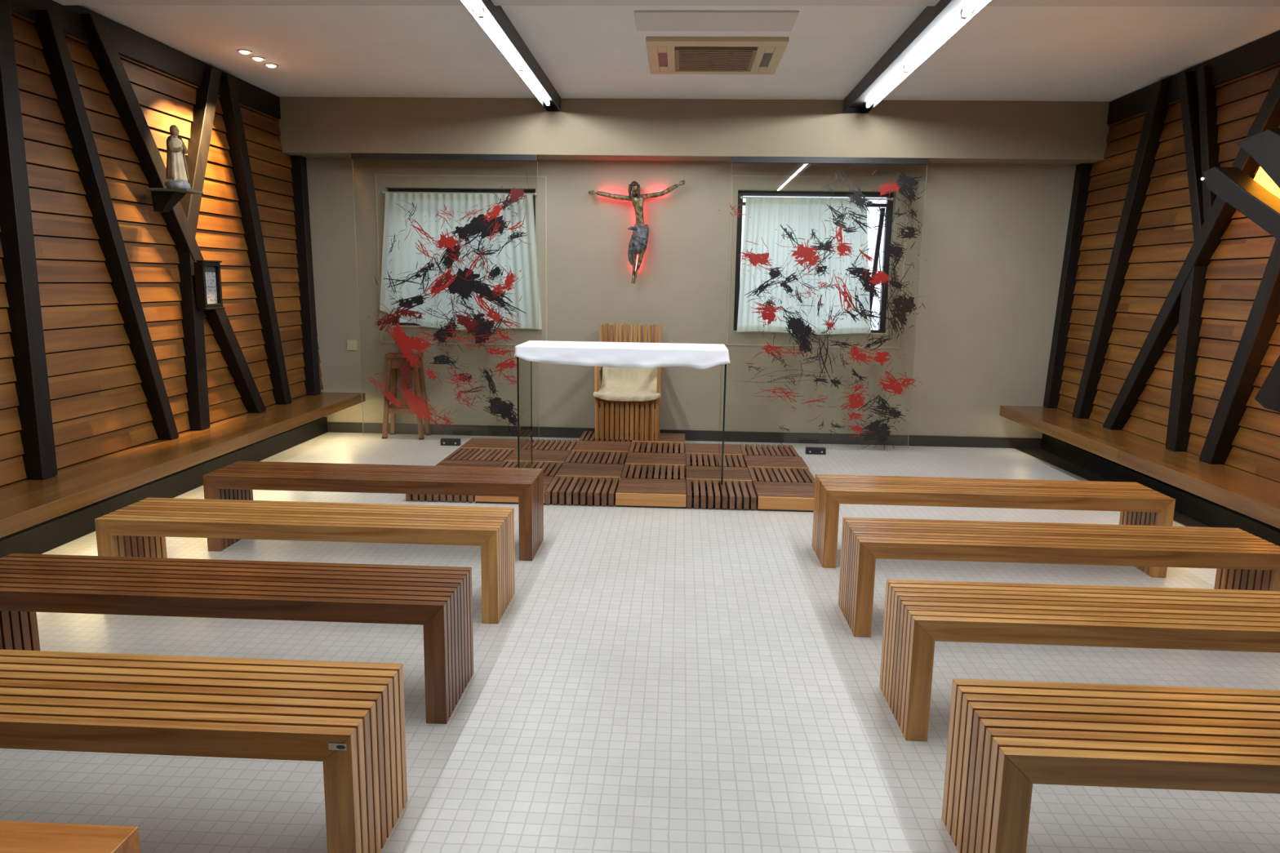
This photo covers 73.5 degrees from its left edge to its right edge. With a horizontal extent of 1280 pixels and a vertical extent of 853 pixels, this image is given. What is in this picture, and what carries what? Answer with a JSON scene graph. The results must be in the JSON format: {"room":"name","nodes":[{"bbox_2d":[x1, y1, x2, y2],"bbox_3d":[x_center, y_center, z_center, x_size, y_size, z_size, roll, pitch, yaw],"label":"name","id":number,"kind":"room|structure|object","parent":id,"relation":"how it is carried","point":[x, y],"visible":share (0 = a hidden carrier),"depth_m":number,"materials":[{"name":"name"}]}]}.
{"room":"house of worship","nodes":[
{"label":"house of worship","id":0,"kind":"room"},
{"bbox_2d":[0,10,323,485],"bbox_3d":[-3.655,-0.662,3.388,0.368,3.226,10.546,1,10,3],"label":"wall","id":1,"kind":"structure","parent":0,"point":[99,406],"depth_m":5.70,"materials":[{"name":"brown wood"}]},
{"bbox_2d":[9,0,280,119],"bbox_3d":[-3.654,-2.121,2.966,0.120,0.195,10.200,1,10,3],"label":"ceiling beam","id":2,"kind":"structure","parent":1,"relation":"attached to","point":[129,43],"depth_m":6.00,"materials":[{"name":"black wood"}]},
{"bbox_2d":[0,417,327,558],"bbox_3d":[-3.499,0.855,3.627,0.072,0.160,10.526,1,10,3],"label":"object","id":3,"kind":"structure","parent":1,"relation":"attached to","point":[41,538],"depth_m":5.80,"materials":[{"name":"black"}]},
{"bbox_2d":[146,187,203,212],"bbox_3d":[-3.203,-1.557,5.913,0.285,0.150,0.210,1,10,3],"label":"shelf","id":4,"kind":"object","parent":1,"relation":"attached to","point":[164,199],"visible":1,"depth_m":5.85,"materials":[{"name":"grey paint"}]},
{"bbox_2d":[164,124,191,191],"bbox_3d":[-3.141,-1.819,5.816,0.144,0.440,0.166,4,10,20],"label":"robed statue","id":5,"kind":"object","parent":4,"relation":"on","point":[176,171],"visible":1,"depth_m":5.78,"materials":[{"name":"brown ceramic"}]},
{"bbox_2d":[0,391,365,537],"bbox_3d":[-3.208,0.406,4.793,0.525,0.205,7.800,1,10,3],"label":"wall ledge","id":6,"kind":"object","parent":1,"relation":"attached to","point":[24,504],"visible":0.96,"depth_m":5.33,"materials":[{"name":"brown wood"}]},
{"bbox_2d":[0,0,57,479],"bbox_3d":[-3.445,-1.055,4.735,0.156,2.683,0.421,-6,12,-34],"label":"timber post","id":7,"kind":"object","parent":6,"relation":"on","point":[16,233],"visible":1,"depth_m":4.72,"materials":[{"name":"black wood"}]},
{"bbox_2d":[33,9,178,439],"bbox_3d":[-3.406,-1.168,5.527,0.128,2.643,0.758,4,10,17],"label":"timber post","id":8,"kind":"object","parent":6,"relation":"on","point":[48,26],"visible":0.99,"depth_m":5.42,"materials":[{"name":"black wood"}]},
{"bbox_2d":[80,13,266,413],"bbox_3d":[-3.368,-1.353,6.349,0.123,2.733,1.653,2,10,9],"label":"diagonal beam","id":9,"kind":"structure","parent":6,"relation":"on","point":[101,46],"depth_m":5.94,"materials":[{"name":"black wood"}]},
{"bbox_2d":[193,259,225,310],"bbox_3d":[-3.248,-1.068,6.459,0.080,0.366,0.265,1,10,3],"label":"framed panel","id":10,"kind":"object","parent":9,"relation":"attached to","point":[207,276],"visible":1,"depth_m":6.43,"materials":[{"name":"grey wood"}]},
{"bbox_2d":[204,271,217,303],"bbox_3d":[-3.252,-1.045,6.463,0.011,0.235,0.189,1,10,3],"label":"print","id":11,"kind":"object","parent":10,"relation":"attached to","point":[211,277],"depth_m":6.48},
{"bbox_2d":[177,252,210,430],"bbox_3d":[-3.345,-0.649,6.416,0.189,1.323,0.280,1,10,3],"label":"timber post","id":12,"kind":"object","parent":6,"relation":"on","point":[193,340],"visible":0.86,"depth_m":6.37,"materials":[{"name":"black wood"}]},
{"bbox_2d":[218,73,291,404],"bbox_3d":[-3.318,-1.539,7.394,0.148,2.753,0.551,6,11,27],"label":"timber post","id":13,"kind":"object","parent":6,"relation":"on","point":[228,100],"visible":0.87,"depth_m":7.32,"materials":[{"name":"black wood"}]},
{"bbox_2d":[290,155,320,395],"bbox_3d":[-3.263,-1.464,8.358,0.150,2.283,0.429,-4,11,-27],"label":"timber post","id":14,"kind":"object","parent":6,"relation":"on","point":[299,170],"visible":1,"depth_m":8.32,"materials":[{"name":"black wood"}]},
{"bbox_2d":[173,66,221,241],"bbox_3d":[-3.394,-2.101,6.561,0.124,1.370,0.851,0,10,-4],"label":"timber post","id":15,"kind":"object","parent":1,"relation":"attached to","point":[198,144],"visible":0.76,"depth_m":6.55,"materials":[{"name":"black wood"}]},
{"bbox_2d":[351,153,537,160],"bbox_3d":[-1.829,-2.518,8.009,1.756,0.052,0.044,1,10,3],"label":"rail","id":16,"kind":"object","parent":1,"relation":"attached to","point":[353,156],"visible":1,"depth_m":7.99,"materials":[{"name":"black metal"}]},
{"bbox_2d":[351,159,538,433],"bbox_3d":[-1.849,-1.182,8.234,1.754,2.656,0.024,1,10,3],"label":"glass screen","id":17,"kind":"object","parent":16,"relation":"hanging from","point":[463,282],"visible":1,"depth_m":8.23,"materials":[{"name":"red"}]},
{"bbox_2d":[53,0,1279,6],"bbox_3d":[0.104,-1.874,1.384,8.000,0.050,7.360,1,10,3],"label":"trim","id":18,"kind":"structure","parent":1,"relation":"attached to","point":[197,2],"depth_m":4.96,"materials":[{"name":"white paint"}]},
{"bbox_2d":[731,156,928,164],"bbox_3d":[1.734,-2.437,7.851,1.781,0.052,0.044,1,10,3],"label":"rail","id":19,"kind":"object","parent":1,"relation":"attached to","point":[902,161],"visible":1,"depth_m":7.83,"materials":[{"name":"black metal"}]},
{"bbox_2d":[718,162,927,449],"bbox_3d":[1.707,-1.117,8.073,1.985,2.848,0.024,1,10,3],"label":"glass screen","id":20,"kind":"object","parent":19,"relation":"hanging from","point":[797,326],"visible":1,"depth_m":8.04,"materials":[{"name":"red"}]},
{"bbox_2d":[0,431,1279,852],"bbox_3d":[0.131,1.065,3.497,7.900,0.100,10.546,1,10,3],"label":"floor","id":21,"kind":"structure","parent":0,"point":[653,680],"depth_m":3.32,"materials":[{"name":"grey tile"}]},
{"bbox_2d":[0,821,140,852],"bbox_3d":[-1.853,1.069,1.648,1.600,0.450,0.415,1,10,3],"label":"bench","id":22,"kind":"object","parent":21,"relation":"on","point":[15,837],"visible":1,"depth_m":1.74,"materials":[{"name":"brown wood"}]},
{"bbox_2d":[0,649,407,852],"bbox_3d":[-1.664,0.940,2.426,1.894,0.450,0.413,1,10,3],"label":"slatted bench","id":23,"kind":"object","parent":21,"relation":"on","point":[347,717],"visible":1,"depth_m":2.29,"materials":[{"name":"brown wood"}]},
{"bbox_2d":[0,553,473,724],"bbox_3d":[-1.628,0.794,3.289,1.894,0.450,0.409,1,10,3],"label":"slatted bench","id":24,"kind":"object","parent":21,"relation":"on","point":[438,598],"visible":0.88,"depth_m":3.15,"materials":[{"name":"brown wood"}]},
{"bbox_2d":[94,497,515,623],"bbox_3d":[-1.592,0.641,4.192,1.894,0.450,0.409,1,10,3],"label":"slatted bench","id":25,"kind":"object","parent":21,"relation":"on","point":[140,529],"visible":0.83,"depth_m":4.02,"materials":[{"name":"brown wood"}]},
{"bbox_2d":[202,461,543,560],"bbox_3d":[-1.547,0.490,5.091,1.894,0.450,0.409,1,10,3],"label":"slatted bench","id":26,"kind":"object","parent":21,"relation":"on","point":[237,480],"visible":0.91,"depth_m":4.90,"materials":[{"name":"brown wood"}]},
{"bbox_2d":[382,351,431,439],"bbox_3d":[-2.345,-0.314,8.574,0.416,0.845,0.286,1,10,3],"label":"wooden stool","id":27,"kind":"object","parent":21,"relation":"on","point":[390,364],"visible":0.8,"depth_m":8.49,"materials":[{"name":"brown wood"}]},
{"bbox_2d":[387,342,403,353],"bbox_3d":[-2.383,-0.775,8.493,0.170,0.089,0.200,1,10,3],"label":"folded cloth","id":28,"kind":"object","parent":27,"relation":"on","point":[391,350],"visible":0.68,"depth_m":8.40,"materials":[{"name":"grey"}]},
{"bbox_2d":[440,438,461,445],"bbox_3d":[-1.820,0.149,8.233,0.184,0.062,0.066,1,10,3],"label":"bracket","id":29,"kind":"object","parent":21,"relation":"on","point":[444,442],"visible":1,"depth_m":8.21,"materials":[{"name":"black metal"}]},
{"bbox_2d":[405,431,814,511],"bbox_3d":[-0.115,0.313,7.308,3.015,0.100,2.510,1,10,3],"label":"platform","id":30,"kind":"object","parent":21,"relation":"on","point":[588,470],"visible":0.88,"depth_m":6.79,"materials":[{"name":"brown wood"}]},
{"bbox_2d":[516,356,726,484],"bbox_3d":[-0.130,-0.119,6.586,1.530,0.992,0.570,1,10,3],"label":"altar","id":31,"kind":"object","parent":30,"relation":"on","point":[723,366],"visible":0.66,"depth_m":6.40,"materials":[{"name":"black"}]},
{"bbox_2d":[514,340,730,368],"bbox_3d":[-0.123,-0.547,6.513,1.595,0.144,0.640,1,10,3],"label":"altar cloth","id":32,"kind":"object","parent":31,"relation":"on","point":[607,354],"visible":1,"depth_m":6.22,"materials":[{"name":"white fabric"}]},
{"bbox_2d":[594,323,662,440],"bbox_3d":[-0.107,-0.437,8.224,0.620,1.071,0.459,1,10,3],"label":"slatted chair","id":33,"kind":"object","parent":30,"relation":"on","point":[611,417],"visible":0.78,"depth_m":8.09,"materials":[{"name":"brown wood"}]},
{"bbox_2d":[593,366,661,401],"bbox_3d":[-0.109,-0.477,8.160,0.633,0.422,0.438,1,10,3],"label":"cloth","id":34,"kind":"object","parent":33,"relation":"on","point":[622,384],"visible":0.79,"depth_m":8.29,"materials":[{"name":"beige fabric"}]},
{"bbox_2d":[804,446,826,454],"bbox_3d":[1.656,0.229,8.078,0.184,0.062,0.066,1,10,3],"label":"bracket","id":35,"kind":"object","parent":21,"relation":"on","point":[809,450],"visible":1,"depth_m":8.05,"materials":[{"name":"black metal"}]},
{"bbox_2d":[811,474,1175,577],"bbox_3d":[1.991,0.565,4.968,1.894,0.450,0.409,1,10,3],"label":"slatted bench","id":36,"kind":"object","parent":21,"relation":"on","point":[1140,504],"visible":0.87,"depth_m":4.80,"materials":[{"name":"brown wood"}]},
{"bbox_2d":[838,517,1279,637],"bbox_3d":[1.933,0.725,4.022,1.894,0.450,0.409,1,10,3],"label":"slatted bench","id":37,"kind":"object","parent":21,"relation":"on","point":[1242,560],"visible":0.86,"depth_m":3.87,"materials":[{"name":"brown wood"}]},
{"bbox_2d":[879,579,1279,741],"bbox_3d":[1.895,0.873,3.141,1.894,0.450,0.409,1,10,3],"label":"slatted bench","id":38,"kind":"object","parent":21,"relation":"on","point":[917,614],"visible":1,"depth_m":3.02,"materials":[{"name":"brown wood"}]},
{"bbox_2d":[941,679,1279,852],"bbox_3d":[1.847,1.015,2.301,1.894,0.450,0.409,1,10,3],"label":"slatted bench","id":39,"kind":"object","parent":21,"relation":"on","point":[1005,738],"visible":1,"depth_m":2.23,"materials":[{"name":"brown wood"}]},
{"bbox_2d":[79,4,1279,101],"bbox_3d":[0.186,-2.231,3.039,8.000,0.100,10.746,1,10,3],"label":"ceiling","id":40,"kind":"structure","parent":0,"point":[1002,53],"depth_m":6.15,"materials":[{"name":"paint"}]},
{"bbox_2d":[236,48,252,53],"bbox_3d":[-2.940,-2.789,6.372,0.104,0.030,0.104,1,10,3],"label":"recessed light","id":41,"kind":"object","parent":40,"relation":"in","point":[242,51],"visible":1,"depth_m":6.35,"materials":[{"name":"beige plastic"}]},
{"bbox_2d":[250,56,265,61],"bbox_3d":[-2.928,-2.822,6.569,0.104,0.030,0.104,1,10,3],"label":"recessed light","id":42,"kind":"object","parent":40,"relation":"in","point":[255,58],"visible":1,"depth_m":6.55,"materials":[{"name":"beige plastic"}]},
{"bbox_2d":[263,62,278,67],"bbox_3d":[-2.916,-2.857,6.776,0.104,0.030,0.104,1,10,3],"label":"recessed light","id":43,"kind":"object","parent":40,"relation":"in","point":[268,64],"visible":1,"depth_m":6.75,"materials":[{"name":"beige plastic"}]},
{"bbox_2d":[459,0,560,111],"bbox_3d":[-0.953,-2.382,4.482,0.130,0.117,6.850,1,10,3],"label":"ceiling light","id":44,"kind":"object","parent":40,"relation":"attached to","point":[492,19],"visible":1,"depth_m":5.88,"materials":[{"name":"black metal"}]},
{"bbox_2d":[634,10,799,31],"bbox_3d":[0.477,-2.578,5.451,1.010,0.012,0.400,1,10,3],"label":"ceiling access panel","id":45,"kind":"object","parent":40,"relation":"attached to","point":[646,20],"visible":1,"depth_m":5.42,"materials":[{"name":"grey paint"}]},
{"bbox_2d":[645,36,789,74],"bbox_3d":[0.546,-2.703,6.279,0.970,0.040,0.940,1,10,3],"label":"air conditioner","id":46,"kind":"object","parent":40,"relation":"attached to","point":[666,55],"visible":1,"depth_m":6.13,"materials":[{"name":"beige plastic"}]},
{"bbox_2d":[657,52,667,66],"bbox_3d":[0.171,-2.722,6.327,0.063,0.030,0.403,1,10,3],"label":"air vent","id":47,"kind":"object","parent":46,"relation":"attached to","point":[662,56],"depth_m":6.32,"materials":[{"name":"brown"}]},
{"bbox_2d":[674,48,757,71],"bbox_3d":[0.548,-2.707,6.311,0.580,0.037,0.595,1,10,3],"label":"grille","id":48,"kind":"object","parent":46,"relation":"attached to","point":[685,59],"depth_m":6.26,"materials":[{"name":"brown"}]},
{"bbox_2d":[675,46,758,48],"bbox_3d":[0.532,-2.660,5.981,0.578,0.025,0.065,1,10,3],"label":"air vent","id":49,"kind":"object","parent":46,"relation":"attached to","point":[676,47],"depth_m":5.98,"materials":[{"name":"brown"}]},
{"bbox_2d":[759,53,773,66],"bbox_3d":[0.925,-2.707,6.293,0.063,0.025,0.403,1,10,3],"label":"air vent","id":50,"kind":"object","parent":46,"relation":"attached to","point":[766,60],"depth_m":6.29,"materials":[{"name":"grey"}]},
{"bbox_2d":[843,0,992,113],"bbox_3d":[1.784,-2.319,4.360,0.220,0.117,6.850,1,10,3],"label":"ceiling light","id":51,"kind":"object","parent":40,"relation":"attached to","point":[935,25],"visible":1,"depth_m":5.76,"materials":[{"name":"black metal"}]},
{"bbox_2d":[960,8,967,17],"bbox_3d":[1.871,-2.383,4.940,0.028,0.043,0.022,1,10,3],"label":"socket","id":52,"kind":"object","parent":51,"relation":"attached to","point":[962,15],"depth_m":4.93,"materials":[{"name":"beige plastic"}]},
{"bbox_2d":[306,157,1076,438],"bbox_3d":[0.413,-1.470,8.520,8.000,3.226,0.220,1,10,3],"label":"wall","id":53,"kind":"structure","parent":0,"point":[993,246],"depth_m":8.43,"materials":[{"name":"beige paint"}]},
{"bbox_2d":[346,339,357,350],"bbox_3d":[-2.917,-0.823,8.672,0.104,0.104,0.012,1,10,3],"label":"wall switch","id":54,"kind":"object","parent":53,"relation":"attached to","point":[351,344],"visible":1,"depth_m":8.67,"materials":[{"name":"beige plastic"}]},
{"bbox_2d":[382,191,537,195],"bbox_3d":[-1.764,-2.275,8.355,1.528,0.026,0.027,1,10,3],"label":"curtain rod","id":55,"kind":"object","parent":53,"relation":"attached to","point":[383,192],"visible":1,"depth_m":8.35,"materials":[{"name":"silver metal"}]},
{"bbox_2d":[379,192,542,329],"bbox_3d":[-1.775,-1.615,8.438,1.630,1.317,0.053,1,10,3],"label":"window curtain","id":56,"kind":"object","parent":55,"relation":"hanging from","point":[523,257],"visible":0.67,"depth_m":8.43,"materials":[{"name":"white fabric"}]},
{"bbox_2d":[374,173,546,345],"bbox_3d":[-1.763,-1.638,8.482,1.690,1.645,0.006,1,10,3],"label":"trim","id":57,"kind":"structure","parent":53,"relation":"attached to","point":[375,175],"depth_m":8.43,"materials":[{"name":"beige paint"}]},
{"bbox_2d":[387,187,536,329],"bbox_3d":[-1.769,-1.672,8.562,1.490,1.365,0.158,1,10,3],"label":"window","id":58,"kind":"structure","parent":53,"relation":"in","point":[389,189],"depth_m":8.48,"materials":[{"name":"black metal"}]},
{"bbox_2d":[587,179,685,284],"bbox_3d":[-0.038,-1.875,8.267,0.932,0.988,0.186,1,10,3],"label":"sculpture","id":59,"kind":"object","parent":53,"relation":"attached to","point":[637,243],"visible":1,"depth_m":8.21,"materials":[{"name":"brown metal"}]},
{"bbox_2d":[327,422,1041,448],"bbox_3d":[0.383,0.087,8.664,7.340,0.107,0.018,1,10,3],"label":"baseboard","id":60,"kind":"structure","parent":53,"relation":"attached to","point":[332,427],"depth_m":8.63,"materials":[{"name":"grey"}]},
{"bbox_2d":[275,96,1111,164],"bbox_3d":[0.420,-2.766,8.015,8.000,0.500,0.343,1,10,3],"label":"ceiling beam","id":61,"kind":"structure","parent":53,"relation":"attached to","point":[700,130],"depth_m":7.85,"materials":[{"name":"paint"}]},
{"bbox_2d":[733,191,893,334],"bbox_3d":[1.690,-1.605,8.421,1.505,1.365,0.188,1,10,3],"label":"window","id":62,"kind":"structure","parent":53,"relation":"in","point":[888,205],"depth_m":8.39,"materials":[{"name":"black metal"}]},
{"bbox_2d":[740,195,893,200],"bbox_3d":[1.692,-2.186,8.207,1.458,0.026,0.027,1,10,3],"label":"curtain rod","id":63,"kind":"object","parent":53,"relation":"attached to","point":[741,197],"visible":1,"depth_m":8.21,"materials":[{"name":"silver metal"}]},
{"bbox_2d":[737,197,871,334],"bbox_3d":[1.613,-1.541,8.291,1.305,1.290,0.056,1,10,3],"label":"window curtain","id":64,"kind":"object","parent":63,"relation":"hanging from","point":[802,215],"visible":0.8,"depth_m":8.29,"materials":[{"name":"white fabric"}]},
{"bbox_2d":[726,174,909,348],"bbox_3d":[1.713,-1.591,8.322,1.690,1.630,0.006,1,10,3],"label":"trim","id":65,"kind":"structure","parent":53,"relation":"attached to","point":[732,175],"depth_m":8.30,"materials":[{"name":"beige paint"}]},
{"bbox_2d":[1057,62,1279,482],"bbox_3d":[3.968,-0.487,3.049,0.368,3.226,10.546,1,10,3],"label":"wall","id":66,"kind":"structure","parent":0,"point":[1164,239],"depth_m":6.54,"materials":[{"name":"brown wood"}]},
{"bbox_2d":[1014,448,1209,527],"bbox_3d":[3.599,1.094,3.324,0.254,0.006,10.526,1,10,3],"label":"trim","id":67,"kind":"structure","parent":66,"relation":"attached to","point":[1044,455],"depth_m":7.53,"materials":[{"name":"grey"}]},
{"bbox_2d":[999,405,1279,528],"bbox_3d":[3.595,0.561,4.510,0.535,0.220,7.840,1,10,3],"label":"wall ledge","id":68,"kind":"object","parent":66,"relation":"attached to","point":[1255,496],"visible":0.94,"depth_m":5.82,"materials":[{"name":"brown wood"}]},
{"bbox_2d":[1043,163,1093,408],"bbox_3d":[4.060,-1.317,8.138,0.246,2.278,0.205,1,10,3],"label":"timber post","id":69,"kind":"object","parent":68,"relation":"on","point":[1082,172],"visible":1,"depth_m":8.10,"materials":[{"name":"black wood"}]},
{"bbox_2d":[1071,80,1170,418],"bbox_3d":[4.034,-1.396,7.197,0.144,2.748,0.639,-2,10,-17],"label":"timber post","id":70,"kind":"object","parent":68,"relation":"on","point":[1157,108],"visible":0.9,"depth_m":7.12,"materials":[{"name":"black wood"}]},
{"bbox_2d":[1165,266,1208,451],"bbox_3d":[3.930,-0.495,6.156,0.145,1.318,0.341,6,11,26],"label":"timber post","id":71,"kind":"object","parent":68,"relation":"on","point":[1192,301],"visible":0.86,"depth_m":6.11,"materials":[{"name":"black wood"}]},
{"bbox_2d":[1102,69,1279,429],"bbox_3d":[3.979,-1.169,6.123,0.123,2.658,1.667,0,10,-3],"label":"timber post","id":72,"kind":"object","parent":68,"relation":"on","point":[1218,219],"visible":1,"depth_m":6.17,"materials":[{"name":"black wood"}]},
{"bbox_2d":[1199,238,1279,463],"bbox_3d":[3.936,-1.018,5.232,0.137,2.658,0.791,-1,10,-12],"label":"timber post","id":73,"kind":"object","parent":68,"relation":"on","point":[1260,325],"visible":1,"depth_m":5.46,"materials":[{"name":"black wood"}]},
{"bbox_2d":[1040,433,1279,546],"bbox_3d":[3.764,1.022,3.304,0.072,0.160,10.526,1,10,3],"label":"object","id":74,"kind":"structure","parent":66,"relation":"attached to","point":[1210,513],"depth_m":6.19,"materials":[{"name":"black"}]},
{"bbox_2d":[1177,71,1204,239],"bbox_3d":[4.059,-1.973,6.243,0.120,1.290,0.731,3,10,10],"label":"timber post","id":75,"kind":"object","parent":66,"relation":"attached to","point":[1188,96],"visible":0.71,"depth_m":6.25,"materials":[{"name":"black wood"}]},
{"bbox_2d":[1106,31,1279,124],"bbox_3d":[3.996,-1.946,2.626,0.120,0.195,10.200,1,10,3],"label":"ceiling beam","id":76,"kind":"structure","parent":66,"relation":"attached to","point":[1264,52],"depth_m":6.04,"materials":[{"name":"black wood"}]},
{"bbox_2d":[1196,65,1224,220],"bbox_3d":[4.074,-2.026,6.106,0.121,1.120,0.536,3,10,11],"label":"timber post","id":77,"kind":"object","parent":66,"relation":"attached to","point":[1207,108],"visible":0.54,"depth_m":6.10,"materials":[{"name":"black wood"}]},
{"bbox_2d":[1200,128,1279,240],"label":"wall lamp","id":78,"kind":"object","parent":66,"relation":"attached to","point":[1256,200],"depth_m":5.04,"materials":[{"name":"black metal"}]},
{"bbox_2d":[1254,355,1279,412],"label":"wall sculpture","id":79,"kind":"object","parent":66,"relation":"attached to","point":[1268,396],"depth_m":4.80,"materials":[{"name":"black metal"}]},
{"label":"outside","id":80,"kind":"structure","parent":0,"visible":0},
{"bbox_3d":[1.655,-0.328,14.536,16.000,0.200,11.100,1,10,3],"label":"ground","id":81,"kind":"structure","parent":80,"visible":0},
{"bbox_2d":[399,317,411,322],"bbox_3d":[-2.841,-1.529,10.743,6.300,3.300,0.200,1,10,3],"label":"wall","id":82,"kind":"structure","parent":81,"relation":"on","point":[401,320],"depth_m":10.68,"materials":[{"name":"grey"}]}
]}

